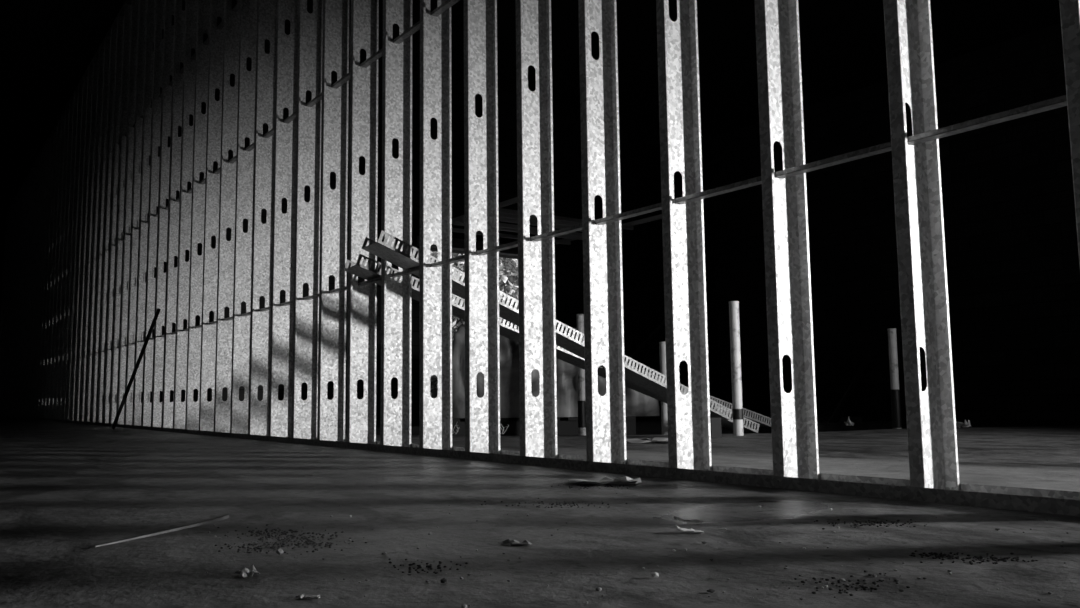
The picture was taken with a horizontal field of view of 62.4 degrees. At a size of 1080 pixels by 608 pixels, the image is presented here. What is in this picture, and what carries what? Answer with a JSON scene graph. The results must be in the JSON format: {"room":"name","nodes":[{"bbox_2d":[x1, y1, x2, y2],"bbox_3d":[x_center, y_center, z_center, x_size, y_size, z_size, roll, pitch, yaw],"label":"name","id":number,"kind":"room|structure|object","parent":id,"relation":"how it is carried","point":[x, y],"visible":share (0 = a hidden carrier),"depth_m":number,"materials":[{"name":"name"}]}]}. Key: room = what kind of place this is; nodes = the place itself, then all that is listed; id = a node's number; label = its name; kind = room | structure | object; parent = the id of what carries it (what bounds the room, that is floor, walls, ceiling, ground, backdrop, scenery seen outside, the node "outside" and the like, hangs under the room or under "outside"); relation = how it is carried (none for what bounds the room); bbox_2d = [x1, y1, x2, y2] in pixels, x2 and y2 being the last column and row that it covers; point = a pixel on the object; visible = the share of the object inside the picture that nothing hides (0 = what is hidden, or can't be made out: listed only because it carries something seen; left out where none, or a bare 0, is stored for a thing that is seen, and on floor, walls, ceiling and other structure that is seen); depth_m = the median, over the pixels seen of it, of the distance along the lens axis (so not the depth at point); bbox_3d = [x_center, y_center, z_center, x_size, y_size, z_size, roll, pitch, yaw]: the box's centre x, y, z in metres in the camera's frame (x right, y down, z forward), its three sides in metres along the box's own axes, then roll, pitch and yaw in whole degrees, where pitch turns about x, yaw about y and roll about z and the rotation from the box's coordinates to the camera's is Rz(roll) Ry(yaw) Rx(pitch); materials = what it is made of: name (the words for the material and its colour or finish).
{"room":"construction site","nodes":[
{"label":"construction site","id":0,"kind":"room"},
{"bbox_2d":[0,73,234,402],"bbox_3d":[-13.553,-0.188,16.602,9.300,5.300,20.250,4,-7,-36],"label":"wall","id":1,"kind":"structure","parent":0,"point":[232,76],"depth_m":11.75,"materials":[{"name":"grey"}]},
{"bbox_2d":[239,39,719,427],"bbox_3d":[-0.406,-0.654,13.780,8.700,5.300,0.250,4,-7,-36],"label":"wall","id":2,"kind":"structure","parent":0,"point":[640,165],"depth_m":14.39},
{"bbox_2d":[417,235,517,255],"bbox_3d":[-0.819,-0.845,13.255,2.200,0.140,0.150,4,-7,-36],"label":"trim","id":3,"kind":"structure","parent":2,"relation":"attached to","point":[457,244],"depth_m":13.08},
{"bbox_2d":[0,0,1060,247],"bbox_3d":[-3.294,-3.772,10.092,18.400,0.200,43.400,4,-7,-36],"label":"ceiling","id":4,"kind":"structure","parent":0,"point":[47,47],"depth_m":12.19,"materials":[{"name":"grey"}]},
{"bbox_3d":[-0.145,-2.474,10.861,0.024,2.300,0.024,4,-7,-36],"label":"rod","id":5,"kind":"object","parent":4,"relation":"hanging from","visible":0},
{"bbox_2d":[452,197,517,223],"bbox_3d":[-0.860,-1.190,11.746,0.060,0.050,2.700,4,-7,-36],"label":"beam","id":6,"kind":"structure","parent":5,"relation":"hanging from","point":[513,200],"depth_m":11.15,"materials":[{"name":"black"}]},
{"bbox_2d":[452,228,570,244],"bbox_3d":[-0.480,-1.000,13.115,2.330,0.050,0.044,4,-7,-36],"label":"joist","id":7,"kind":"object","parent":6,"relation":"attached to","point":[458,230],"visible":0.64,"depth_m":13.09,"materials":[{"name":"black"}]},
{"bbox_2d":[453,221,582,239],"bbox_3d":[-0.218,-1.041,12.752,2.330,0.050,0.044,4,-7,-36],"label":"joist","id":8,"kind":"object","parent":6,"relation":"attached to","point":[459,223],"visible":0.36,"depth_m":12.64,"materials":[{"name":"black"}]},
{"bbox_2d":[461,218,582,236],"bbox_3d":[-0.101,-1.060,12.591,2.330,0.050,0.044,4,-7,-36],"label":"joist","id":9,"kind":"object","parent":6,"relation":"attached to","point":[503,225],"visible":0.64,"depth_m":12.41,"materials":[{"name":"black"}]},
{"bbox_2d":[499,217,581,231],"bbox_3d":[0.098,-1.091,12.317,2.330,0.050,0.044,4,-7,-36],"label":"joist","id":10,"kind":"object","parent":6,"relation":"attached to","point":[501,219],"visible":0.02,"depth_m":12.13,"materials":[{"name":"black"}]},
{"bbox_2d":[499,213,622,231],"bbox_3d":[0.232,-1.113,12.132,2.330,0.050,0.044,4,-7,-36],"label":"joist","id":11,"kind":"object","parent":6,"relation":"attached to","point":[511,216],"visible":0.43,"depth_m":11.90,"materials":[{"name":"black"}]},
{"bbox_2d":[498,208,633,229],"bbox_3d":[0.367,-1.134,11.946,2.330,0.050,0.044,4,-7,-36],"label":"joist","id":12,"kind":"object","parent":6,"relation":"attached to","point":[501,210],"visible":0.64,"depth_m":11.88,"materials":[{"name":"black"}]},
{"bbox_3d":[1.665,-2.360,12.160,0.024,2.300,0.024,4,-7,-36],"label":"rod","id":13,"kind":"object","parent":4,"relation":"hanging from","visible":0},
{"bbox_2d":[554,214,661,244],"bbox_3d":[0.950,-1.076,13.044,0.060,0.050,2.700,4,-7,-36],"label":"beam","id":14,"kind":"structure","parent":13,"relation":"hanging from","point":[657,217],"depth_m":12.39,"materials":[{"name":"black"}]},
{"bbox_2d":[0,416,1079,607],"bbox_3d":[-3.836,1.411,9.104,16.500,0.300,43.000,4,-7,-36],"label":"floor","id":15,"kind":"structure","parent":0,"point":[67,490],"depth_m":1.69,"materials":[{"name":"concrete"}]},
{"bbox_2d":[111,308,160,428],"bbox_3d":[-3.789,0.620,8.342,0.822,1.106,0.032,-6,-8,39],"label":"rod","id":16,"kind":"object","parent":15,"relation":"on","point":[158,309],"visible":1,"depth_m":8.32,"materials":[{"name":"grey metal"}]},
{"bbox_2d":[95,515,228,546],"bbox_3d":[-0.703,0.423,1.673,0.015,0.018,0.307,-4,-7,26],"label":"wood splinter","id":17,"kind":"object","parent":15,"relation":"on","point":[223,517],"visible":1,"depth_m":1.70,"materials":[{"name":"grey wood"}]},
{"bbox_2d":[235,564,259,576],"bbox_3d":[-0.419,0.382,1.278,0.031,0.014,0.034,4,-7,-36],"label":"paper scrap","id":18,"kind":"object","parent":15,"relation":"on","point":[246,572],"visible":1,"depth_m":1.27,"materials":[{"name":"white paper"}]},
{"bbox_2d":[276,548,283,554],"bbox_3d":[-0.423,0.403,1.449,0.011,0.011,0.012,-5,-7,35],"label":"lump","id":19,"kind":"object","parent":15,"relation":"on","point":[279,551],"visible":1,"depth_m":1.45,"materials":[{"name":"grey stone"}]},
{"bbox_2d":[296,594,319,598],"bbox_3d":[-0.293,0.369,1.125,0.032,0.006,0.012,-1,-6,3],"label":"paper scrap","id":20,"kind":"object","parent":15,"relation":"on","point":[304,596],"visible":1,"depth_m":1.12,"materials":[{"name":"white paper"}]},
{"bbox_2d":[498,539,531,544],"bbox_3d":[-0.042,0.406,1.518,0.058,0.008,0.024,-2,-6,14],"label":"paper scrap","id":21,"kind":"object","parent":15,"relation":"on","point":[507,541],"visible":1,"depth_m":1.51,"materials":[{"name":"grey paper"}]},
{"bbox_2d":[0,415,1079,515],"bbox_3d":[-5.151,1.409,10.508,0.158,0.032,27.200,4,-7,-36],"label":"track","id":22,"kind":"object","parent":15,"relation":"on","point":[1061,502],"visible":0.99,"depth_m":2.44,"materials":[{"name":"grey metal"}]},
{"bbox_2d":[32,143,46,416],"bbox_3d":[-8.732,-0.441,15.660,0.153,4.880,0.037,4,-7,-36],"label":"stud","id":23,"kind":"object","parent":22,"relation":"on","point":[45,145],"visible":0.18,"depth_m":15.63,"materials":[{"name":"silver metal"}]},
{"bbox_2d":[35,138,50,417],"bbox_3d":[-8.497,-0.478,15.335,0.153,4.880,0.037,4,-7,-36],"label":"stud","id":24,"kind":"object","parent":22,"relation":"on","point":[49,139],"visible":0.16,"depth_m":15.31,"materials":[{"name":"silver metal"}]},
{"bbox_2d":[38,132,53,417],"bbox_3d":[-8.262,-0.515,15.011,0.153,4.880,0.037,4,-7,-36],"label":"stud","id":25,"kind":"object","parent":22,"relation":"on","point":[52,133],"visible":0.17,"depth_m":14.98,"materials":[{"name":"silver metal"}]},
{"bbox_2d":[41,126,57,417],"bbox_3d":[-8.027,-0.552,14.687,0.153,4.880,0.037,4,-7,-36],"label":"stud","id":26,"kind":"object","parent":22,"relation":"on","point":[55,127],"visible":0.2,"depth_m":14.66,"materials":[{"name":"metal"}]},
{"bbox_2d":[44,120,60,417],"bbox_3d":[-7.792,-0.590,14.363,0.153,4.880,0.037,4,-7,-36],"label":"stud","id":27,"kind":"object","parent":22,"relation":"on","point":[59,121],"visible":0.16,"depth_m":14.33,"materials":[{"name":"silver metal"}]},
{"bbox_2d":[48,113,64,418],"bbox_3d":[-7.556,-0.627,14.038,0.153,4.880,0.037,4,-7,-36],"label":"stud","id":28,"kind":"object","parent":22,"relation":"on","point":[63,114],"visible":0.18,"depth_m":14.01,"materials":[{"name":"silver metal"}]},
{"bbox_2d":[52,106,68,418],"bbox_3d":[-7.321,-0.664,13.714,0.153,4.880,0.037,4,-7,-36],"label":"stud","id":29,"kind":"object","parent":22,"relation":"on","point":[66,108],"visible":0.3,"depth_m":13.69,"materials":[{"name":"silver metal"}]},
{"bbox_2d":[56,99,73,418],"bbox_3d":[-7.086,-0.702,13.390,0.153,4.880,0.037,4,-7,-36],"label":"stud","id":30,"kind":"object","parent":22,"relation":"on","point":[64,261],"visible":0.22,"depth_m":13.36,"materials":[{"name":"silver metal"}]},
{"bbox_2d":[60,92,77,419],"bbox_3d":[-6.851,-0.739,13.065,0.153,4.880,0.037,4,-7,-36],"label":"stud","id":31,"kind":"object","parent":22,"relation":"on","point":[75,102],"visible":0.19,"depth_m":13.04,"materials":[{"name":"silver metal"}]},
{"bbox_2d":[64,84,82,419],"bbox_3d":[-6.616,-0.776,12.741,0.153,4.880,0.037,4,-7,-36],"label":"stud","id":32,"kind":"object","parent":22,"relation":"on","point":[80,86],"visible":0.25,"depth_m":12.71,"materials":[{"name":"silver metal"}]},
{"bbox_2d":[69,76,88,419],"bbox_3d":[-6.381,-0.813,12.417,0.153,4.880,0.037,4,-7,-36],"label":"stud","id":33,"kind":"object","parent":22,"relation":"on","point":[85,78],"visible":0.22,"depth_m":12.39,"materials":[{"name":"silver metal"}]},
{"bbox_2d":[73,67,97,420],"bbox_3d":[-6.146,-0.850,12.092,0.153,4.880,0.037,4,-7,-36],"label":"stud","id":34,"kind":"object","parent":22,"relation":"on","point":[90,70],"visible":0.33,"depth_m":12.06,"materials":[{"name":"silver metal"}]},
{"bbox_2d":[78,57,101,420],"bbox_3d":[-5.911,-0.888,11.768,0.153,4.880,0.037,4,-7,-36],"label":"stud","id":35,"kind":"object","parent":22,"relation":"on","point":[95,60],"visible":0.26,"depth_m":11.74,"materials":[{"name":"silver metal"}]},
{"bbox_2d":[84,48,109,421],"bbox_3d":[-5.676,-0.925,11.444,0.153,4.880,0.037,4,-7,-36],"label":"stud","id":36,"kind":"object","parent":22,"relation":"on","point":[101,51],"visible":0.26,"depth_m":11.42,"materials":[{"name":"silver metal"}]},
{"bbox_2d":[89,38,115,421],"bbox_3d":[-5.441,-0.962,11.120,0.153,4.880,0.037,4,-7,-36],"label":"stud","id":37,"kind":"object","parent":22,"relation":"on","point":[92,418],"visible":0.38,"depth_m":11.10,"materials":[{"name":"silver metal"}]},
{"bbox_2d":[95,27,122,422],"bbox_3d":[-5.206,-0.999,10.795,0.153,4.880,0.037,4,-7,-36],"label":"stud","id":38,"kind":"object","parent":22,"relation":"on","point":[110,115],"visible":0.38,"depth_m":10.77,"materials":[{"name":"silver metal"}]},
{"bbox_2d":[102,16,130,422],"bbox_3d":[-4.971,-1.037,10.471,0.153,4.880,0.037,4,-7,-36],"label":"stud","id":39,"kind":"object","parent":22,"relation":"on","point":[120,20],"visible":0.44,"depth_m":10.45,"materials":[{"name":"silver metal"}]},
{"bbox_2d":[109,3,137,423],"bbox_3d":[-4.736,-1.074,10.147,0.153,4.880,0.037,4,-7,-36],"label":"stud","id":40,"kind":"object","parent":22,"relation":"on","point":[127,7],"visible":0.52,"depth_m":10.13,"materials":[{"name":"silver metal"}]},
{"bbox_2d":[116,0,146,423],"bbox_3d":[-4.501,-1.111,9.822,0.153,4.880,0.037,4,-7,-36],"label":"stud","id":41,"kind":"object","parent":22,"relation":"on","point":[134,3],"visible":0.48,"depth_m":9.80,"materials":[{"name":"silver metal"}]},
{"bbox_2d":[124,0,152,424],"bbox_3d":[-4.266,-1.148,9.498,0.153,4.880,0.037,4,-7,-36],"label":"stud","id":42,"kind":"object","parent":22,"relation":"on","point":[135,209],"visible":0.58,"depth_m":9.47,"materials":[{"name":"silver metal"}]},
{"bbox_2d":[132,0,161,425],"bbox_3d":[-4.031,-1.186,9.174,0.153,4.880,0.037,4,-7,-36],"label":"stud","id":43,"kind":"object","parent":22,"relation":"on","point":[150,14],"visible":0.59,"depth_m":9.14,"materials":[{"name":"silver metal"}]},
{"bbox_2d":[141,0,171,426],"bbox_3d":[-3.796,-1.223,8.849,0.153,4.880,0.037,4,-7,-36],"label":"stud","id":44,"kind":"object","parent":22,"relation":"on","point":[159,4],"visible":0.68,"depth_m":8.81,"materials":[{"name":"silver metal"}]},
{"bbox_2d":[151,0,181,426],"bbox_3d":[-3.560,-1.260,8.525,0.153,4.880,0.037,4,-7,-36],"label":"stud","id":45,"kind":"object","parent":22,"relation":"on","point":[165,131],"visible":0.68,"depth_m":8.47,"materials":[{"name":"silver metal"}]},
{"bbox_2d":[161,0,185,427],"bbox_3d":[-3.325,-1.297,8.201,0.153,4.880,0.037,4,-7,-36],"label":"stud","id":46,"kind":"object","parent":22,"relation":"on","point":[179,15],"visible":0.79,"depth_m":8.14,"materials":[{"name":"silver metal"}]},
{"bbox_2d":[173,0,196,428],"bbox_3d":[-3.090,-1.335,7.876,0.153,4.880,0.037,4,-7,-36],"label":"stud","id":47,"kind":"object","parent":22,"relation":"on","point":[184,237],"visible":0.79,"depth_m":7.81,"materials":[{"name":"silver metal"}]},
{"bbox_2d":[185,0,209,429],"bbox_3d":[-2.855,-1.372,7.552,0.153,4.880,0.037,4,-7,-36],"label":"stud","id":48,"kind":"object","parent":22,"relation":"on","point":[203,6],"visible":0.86,"depth_m":7.48,"materials":[{"name":"silver metal"}]},
{"bbox_2d":[199,0,224,430],"bbox_3d":[-2.620,-1.409,7.228,0.153,4.880,0.037,4,-7,-36],"label":"stud","id":49,"kind":"object","parent":22,"relation":"on","point":[216,36],"visible":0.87,"depth_m":7.15,"materials":[{"name":"silver metal"}]},
{"bbox_2d":[214,0,239,432],"bbox_3d":[-2.385,-1.446,6.904,0.153,4.880,0.037,4,-7,-36],"label":"stud","id":50,"kind":"object","parent":22,"relation":"on","point":[225,279],"visible":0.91,"depth_m":6.82,"materials":[{"name":"silver metal"}]},
{"bbox_2d":[230,0,257,433],"bbox_3d":[-2.150,-1.484,6.579,0.153,4.880,0.037,4,-7,-36],"label":"stud","id":51,"kind":"object","parent":22,"relation":"on","point":[240,371],"visible":0.88,"depth_m":6.49,"materials":[{"name":"silver metal"}]},
{"bbox_2d":[248,0,276,435],"bbox_3d":[-1.915,-1.521,6.255,0.153,4.880,0.037,4,-7,-36],"label":"stud","id":52,"kind":"object","parent":22,"relation":"on","point":[260,330],"visible":0.92,"depth_m":6.16,"materials":[{"name":"silver metal"}]},
{"bbox_2d":[269,0,298,437],"bbox_3d":[-1.680,-1.558,5.931,0.153,4.880,0.037,4,-7,-36],"label":"stud","id":53,"kind":"object","parent":22,"relation":"on","point":[284,178],"visible":0.92,"depth_m":5.83,"materials":[{"name":"silver metal"}]},
{"bbox_2d":[291,0,322,439],"bbox_3d":[-1.445,-1.595,5.606,0.153,4.880,0.037,4,-7,-36],"label":"stud","id":54,"kind":"object","parent":22,"relation":"on","point":[310,26],"visible":0.91,"depth_m":5.50,"materials":[{"name":"silver metal"}]},
{"bbox_2d":[317,0,348,441],"bbox_3d":[-1.210,-1.633,5.282,0.153,4.880,0.037,4,-7,-36],"label":"stud","id":55,"kind":"object","parent":22,"relation":"on","point":[335,39],"visible":0.94,"depth_m":5.17,"materials":[{"name":"silver metal"}]},
{"bbox_2d":[346,0,378,443],"bbox_3d":[-0.975,-1.670,4.958,0.153,4.880,0.037,4,-7,-36],"label":"stud","id":56,"kind":"object","parent":22,"relation":"on","point":[363,137],"visible":0.84,"depth_m":4.84,"materials":[{"name":"silver metal"}]},
{"bbox_2d":[380,0,411,446],"bbox_3d":[-0.740,-1.707,4.633,0.153,4.880,0.037,4,-7,-36],"label":"stud","id":57,"kind":"object","parent":22,"relation":"on","point":[396,292],"visible":0.87,"depth_m":4.50,"materials":[{"name":"silver metal"}]},
{"bbox_2d":[419,0,451,451],"bbox_3d":[-0.506,-1.744,4.308,0.158,4.880,0.037,4,-7,-36],"label":"stud","id":58,"kind":"object","parent":22,"relation":"on","point":[435,306],"visible":0.94,"depth_m":4.17,"materials":[{"name":"silver metal"}]},
{"bbox_2d":[464,0,499,455],"bbox_3d":[-0.272,-1.782,3.983,0.158,4.880,0.037,4,-7,-36],"label":"stud","id":59,"kind":"object","parent":22,"relation":"on","point":[481,213],"visible":0.93,"depth_m":3.84,"materials":[{"name":"silver metal"}]},
{"bbox_2d":[515,0,557,460],"bbox_3d":[-0.036,-1.819,3.659,0.158,4.880,0.037,4,-7,-36],"label":"stud","id":60,"kind":"object","parent":22,"relation":"on","point":[535,178],"visible":0.92,"depth_m":3.51,"materials":[{"name":"silver metal"}]},
{"bbox_2d":[578,0,626,466],"bbox_3d":[0.199,-1.856,3.335,0.158,4.880,0.037,4,-7,-36],"label":"stud","id":61,"kind":"object","parent":22,"relation":"on","point":[599,102],"visible":0.92,"depth_m":3.18,"materials":[{"name":"silver metal"}]},
{"bbox_2d":[656,0,711,473],"bbox_3d":[0.434,-1.893,3.010,0.158,4.880,0.037,4,-7,-36],"label":"stud","id":62,"kind":"object","parent":22,"relation":"on","point":[685,305],"visible":0.93,"depth_m":2.84,"materials":[{"name":"silver metal"}]},
{"bbox_2d":[754,0,819,482],"bbox_3d":[0.669,-1.931,2.686,0.158,4.880,0.037,4,-7,-36],"label":"stud","id":63,"kind":"object","parent":22,"relation":"on","point":[795,453],"visible":0.96,"depth_m":2.51,"materials":[{"name":"silver metal"}]},
{"bbox_2d":[883,0,959,494],"bbox_3d":[0.904,-1.968,2.362,0.158,4.880,0.037,4,-7,-36],"label":"stud","id":64,"kind":"object","parent":22,"relation":"on","point":[922,271],"visible":0.89,"depth_m":2.18,"materials":[{"name":"silver metal"}]},
{"bbox_2d":[95,0,459,259],"bbox_3d":[-5.207,-0.648,10.766,0.035,0.014,26.700,4,-7,-36],"label":"channel","id":65,"kind":"object","parent":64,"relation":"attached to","point":[446,5],"visible":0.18,"depth_m":4.99,"materials":[{"name":"metal"}]},
{"bbox_2d":[97,95,1066,352],"bbox_3d":[-5.191,0.564,10.638,0.035,0.014,26.700,4,-7,-36],"label":"channel","id":66,"kind":"object","parent":64,"relation":"attached to","point":[1061,101],"visible":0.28,"depth_m":2.49,"materials":[{"name":"metal"}]},
{"bbox_2d":[1059,0,1079,263],"bbox_3d":[1.139,-2.005,2.038,0.158,4.880,0.037,4,-7,-36],"label":"stud","id":67,"kind":"object","parent":22,"relation":"on","point":[1069,9],"visible":1,"depth_m":1.83,"materials":[{"name":"silver metal"}]},
{"bbox_2d":[344,254,759,432],"bbox_3d":[0.208,0.307,5.286,2.784,0.997,0.186,3,-7,-31],"label":"track","id":68,"kind":"object","parent":15,"relation":"on","point":[358,269],"visible":0.33,"depth_m":5.00,"materials":[{"name":"metal"}]},
{"bbox_2d":[564,476,640,484],"bbox_3d":[0.179,0.508,2.565,0.225,0.018,0.104,-2,-6,8],"label":"paper scrap","id":69,"kind":"object","parent":15,"relation":"on","point":[625,479],"visible":1,"depth_m":2.55,"materials":[{"name":"white paper"}]},
{"bbox_2d":[215,483,1037,597],"bbox_3d":[0.029,0.432,1.739,1.232,0.004,1.486,3,-7,-30],"label":"dirt","id":70,"kind":"object","parent":15,"relation":"on","point":[979,558],"visible":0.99,"depth_m":1.51,"materials":[{"name":"grey"}]},
{"bbox_2d":[626,437,667,442],"bbox_3d":[0.618,0.734,4.790,0.350,0.028,0.163,-4,-7,25],"label":"paper scrap","id":71,"kind":"object","parent":15,"relation":"on","point":[655,439],"visible":0.67,"depth_m":4.79,"materials":[{"name":"grey paper"}]},
{"bbox_2d":[651,572,658,577],"bbox_3d":[0.158,0.373,1.227,0.011,0.008,0.010,1,-6,-12],"label":"pebble","id":72,"kind":"object","parent":15,"relation":"on","point":[654,574],"visible":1,"depth_m":1.22,"materials":[{"name":"white stone"}]},
{"bbox_2d":[571,352,770,426],"bbox_3d":[0.970,0.618,6.327,1.767,0.549,0.185,3,-7,-34],"label":"track","id":73,"kind":"object","parent":15,"relation":"on","point":[756,420],"visible":0.17,"depth_m":6.60,"materials":[{"name":"metal"}]},
{"bbox_2d":[673,516,700,523],"bbox_3d":[0.288,0.422,1.742,0.055,0.015,0.025,-1,-6,-2],"label":"paper scrap","id":74,"kind":"object","parent":15,"relation":"on","point":[677,518],"visible":1,"depth_m":1.74,"materials":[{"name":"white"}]},
{"bbox_2d":[677,526,703,532],"bbox_3d":[0.274,0.411,1.626,0.050,0.012,0.028,-1,-6,1],"label":"paper scrap","id":75,"kind":"object","parent":15,"relation":"on","point":[678,528],"visible":1,"depth_m":1.62,"materials":[{"name":"white paper"}]},
{"bbox_2d":[710,417,721,438],"bbox_3d":[0.992,0.732,5.265,0.090,0.119,0.130,4,-8,-39],"label":"block","id":76,"kind":"object","parent":15,"relation":"on","point":[715,423],"visible":0.43,"depth_m":5.21,"materials":[{"name":"grey concrete"}]},
{"bbox_2d":[362,231,731,419],"bbox_3d":[0.144,0.182,4.764,2.266,0.926,0.186,3,-7,-34],"label":"track","id":77,"kind":"object","parent":76,"relation":"on","point":[385,251],"visible":0.5,"depth_m":4.62,"materials":[{"name":"metal"}]},
{"bbox_2d":[728,301,743,435],"bbox_3d":[1.233,0.402,5.602,0.066,0.841,0.066,4,-7,-36],"label":"pipe","id":78,"kind":"object","parent":15,"relation":"on","point":[737,408],"visible":1,"depth_m":5.58,"materials":[{"name":"white metal"}]},
{"bbox_2d":[956,420,971,427],"bbox_3d":[2.983,0.844,6.283,0.057,0.061,0.115,4,-7,-36],"label":"paper scrap","id":79,"kind":"object","parent":15,"relation":"on","point":[958,424],"visible":0.95,"depth_m":6.28,"materials":[{"name":"white paper"}]},
{"bbox_2d":[345,417,1079,434],"bbox_3d":[0.223,1.825,11.999,9.900,0.380,43.000,4,-7,-36],"label":"floor","id":80,"kind":"structure","parent":0,"point":[643,426],"depth_m":10.59,"materials":[{"name":"grey concrete"}]},
{"bbox_2d":[452,416,635,435],"bbox_3d":[0.045,1.258,9.273,1.885,0.174,1.218,-1,-6,5],"label":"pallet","id":81,"kind":"object","parent":80,"relation":"on","point":[565,425],"visible":0.34,"depth_m":8.71,"materials":[{"name":"grey"}]},
{"bbox_2d":[452,321,658,417],"bbox_3d":[0.130,0.656,9.317,2.160,1.023,1.414,-1,-6,5],"label":"load","id":82,"kind":"object","parent":81,"relation":"on","point":[636,403],"visible":0.2,"depth_m":8.70,"materials":[{"name":"grey plastic"}]},
{"bbox_2d":[576,314,585,434],"bbox_3d":[0.372,0.651,8.046,0.073,1.121,0.073,4,-7,-36],"label":"pipe","id":83,"kind":"object","parent":80,"relation":"on","point":[579,317],"visible":0.85,"depth_m":8.01,"materials":[{"name":"black"}]},
{"bbox_2d":[627,320,664,364],"bbox_3d":[1.276,0.658,11.693,1.821,1.869,0.090,0,-6,-7],"label":"leaning pole","id":84,"kind":"object","parent":80,"relation":"on","point":[661,327],"visible":0.31,"depth_m":11.70,"materials":[{"name":"grey metal"}]},
{"bbox_2d":[659,342,667,434],"bbox_3d":[1.015,0.713,7.230,0.076,0.811,0.076,4,-7,-36],"label":"pipe","id":85,"kind":"object","parent":80,"relation":"on","point":[662,347],"visible":0.42,"depth_m":7.21,"materials":[{"name":"grey metal"}]},
{"bbox_2d":[631,284,710,367],"bbox_3d":[1.394,0.658,11.694,1.825,1.867,0.090,0,-6,-7],"label":"leaning pole","id":86,"kind":"object","parent":80,"relation":"on","point":[661,337],"visible":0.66,"depth_m":11.68,"materials":[{"name":"grey metal"}]},
{"bbox_2d":[817,417,861,422],"bbox_3d":[3.386,1.405,10.654,1.064,0.090,0.140,2,-7,-22],"label":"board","id":87,"kind":"object","parent":80,"relation":"on","point":[824,419],"visible":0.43,"depth_m":10.69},
{"bbox_2d":[844,417,854,425],"bbox_3d":[2.400,0.908,6.917,0.046,0.080,0.071,4,-7,-36],"label":"paper scrap","id":88,"kind":"object","parent":80,"relation":"on","point":[848,422],"visible":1,"depth_m":6.91,"materials":[{"name":"white paper"}]},
{"bbox_2d":[817,421,892,431],"bbox_3d":[2.977,1.205,8.704,1.214,0.090,0.140,2,-7,-24],"label":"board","id":89,"kind":"object","parent":80,"relation":"on","point":[875,425],"visible":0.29,"depth_m":8.68,"materials":[{"name":"grey wood"}]},
{"bbox_2d":[887,328,901,428],"bbox_3d":[2.801,0.634,7.034,0.068,0.881,0.068,4,-7,-36],"label":"pipe","id":90,"kind":"object","parent":80,"relation":"on","point":[892,339],"visible":0.94,"depth_m":7.01,"materials":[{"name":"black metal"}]},
{"bbox_2d":[711,23,1079,420],"bbox_3d":[9.968,-1.498,7.040,0.200,5.300,23.400,4,-7,-36],"label":"wall","id":91,"kind":"structure","parent":0,"point":[1013,266],"depth_m":12.54,"materials":[{"name":"black"}]},
{"bbox_3d":[25.801,2.394,19.929,58.700,0.460,120.000,4,-7,-36],"label":"floor","id":92,"kind":"structure","parent":0,"visible":0},
{"bbox_2d":[430,251,464,397],"bbox_3d":[-2.006,0.283,16.913,2.086,3.821,2.006,4,-7,-36],"label":"leafy tree","id":93,"kind":"object","parent":92,"relation":"on","point":[433,380],"visible":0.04,"depth_m":16.66,"materials":[{"name":"grey plant"}]},
{"bbox_2d":[452,258,518,340],"bbox_3d":[-1.181,0.481,21.540,2.525,4.377,2.508,4,-7,-36],"label":"leafy tree","id":94,"kind":"object","parent":92,"relation":"on","point":[458,325],"visible":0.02,"depth_m":21.31,"materials":[{"name":"grey plant"}]},
{"bbox_2d":[453,257,518,328],"bbox_3d":[-0.777,0.417,18.756,2.116,3.911,2.080,4,-7,-36],"label":"leafy tree","id":95,"kind":"object","parent":92,"relation":"on","point":[507,264],"visible":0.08,"depth_m":18.33,"materials":[{"name":"grey plant"}]}
]}

